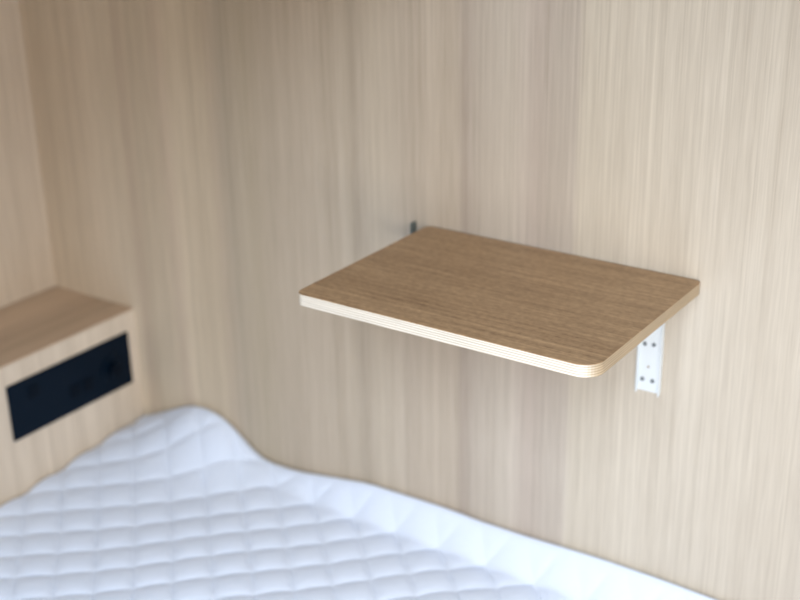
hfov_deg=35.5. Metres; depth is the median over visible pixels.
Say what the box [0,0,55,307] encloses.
wall
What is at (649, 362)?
shelf bracket
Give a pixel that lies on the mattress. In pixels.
(174, 504)
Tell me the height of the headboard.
0.691 m
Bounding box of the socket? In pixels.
[28,383,39,399]
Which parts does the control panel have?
dial knob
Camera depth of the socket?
2.00 m
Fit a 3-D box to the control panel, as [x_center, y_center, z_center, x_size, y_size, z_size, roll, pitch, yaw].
[-0.538,0.141,2.072,0.016,0.096,0.259,14,27,32]
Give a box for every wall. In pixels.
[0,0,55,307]
[18,0,799,599]
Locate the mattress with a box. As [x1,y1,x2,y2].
[0,406,715,599]
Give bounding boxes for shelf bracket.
[410,221,415,233]
[635,323,664,396]
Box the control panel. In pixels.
[6,331,132,441]
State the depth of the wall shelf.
1.49 m
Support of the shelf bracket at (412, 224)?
attached to the wall at (205, 164)
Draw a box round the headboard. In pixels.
[0,286,144,506]
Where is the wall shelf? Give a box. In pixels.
[299,226,699,377]
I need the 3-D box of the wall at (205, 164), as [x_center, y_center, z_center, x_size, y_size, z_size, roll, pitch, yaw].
[0.272,0.015,1.632,2.220,1.750,0.030,14,27,32]

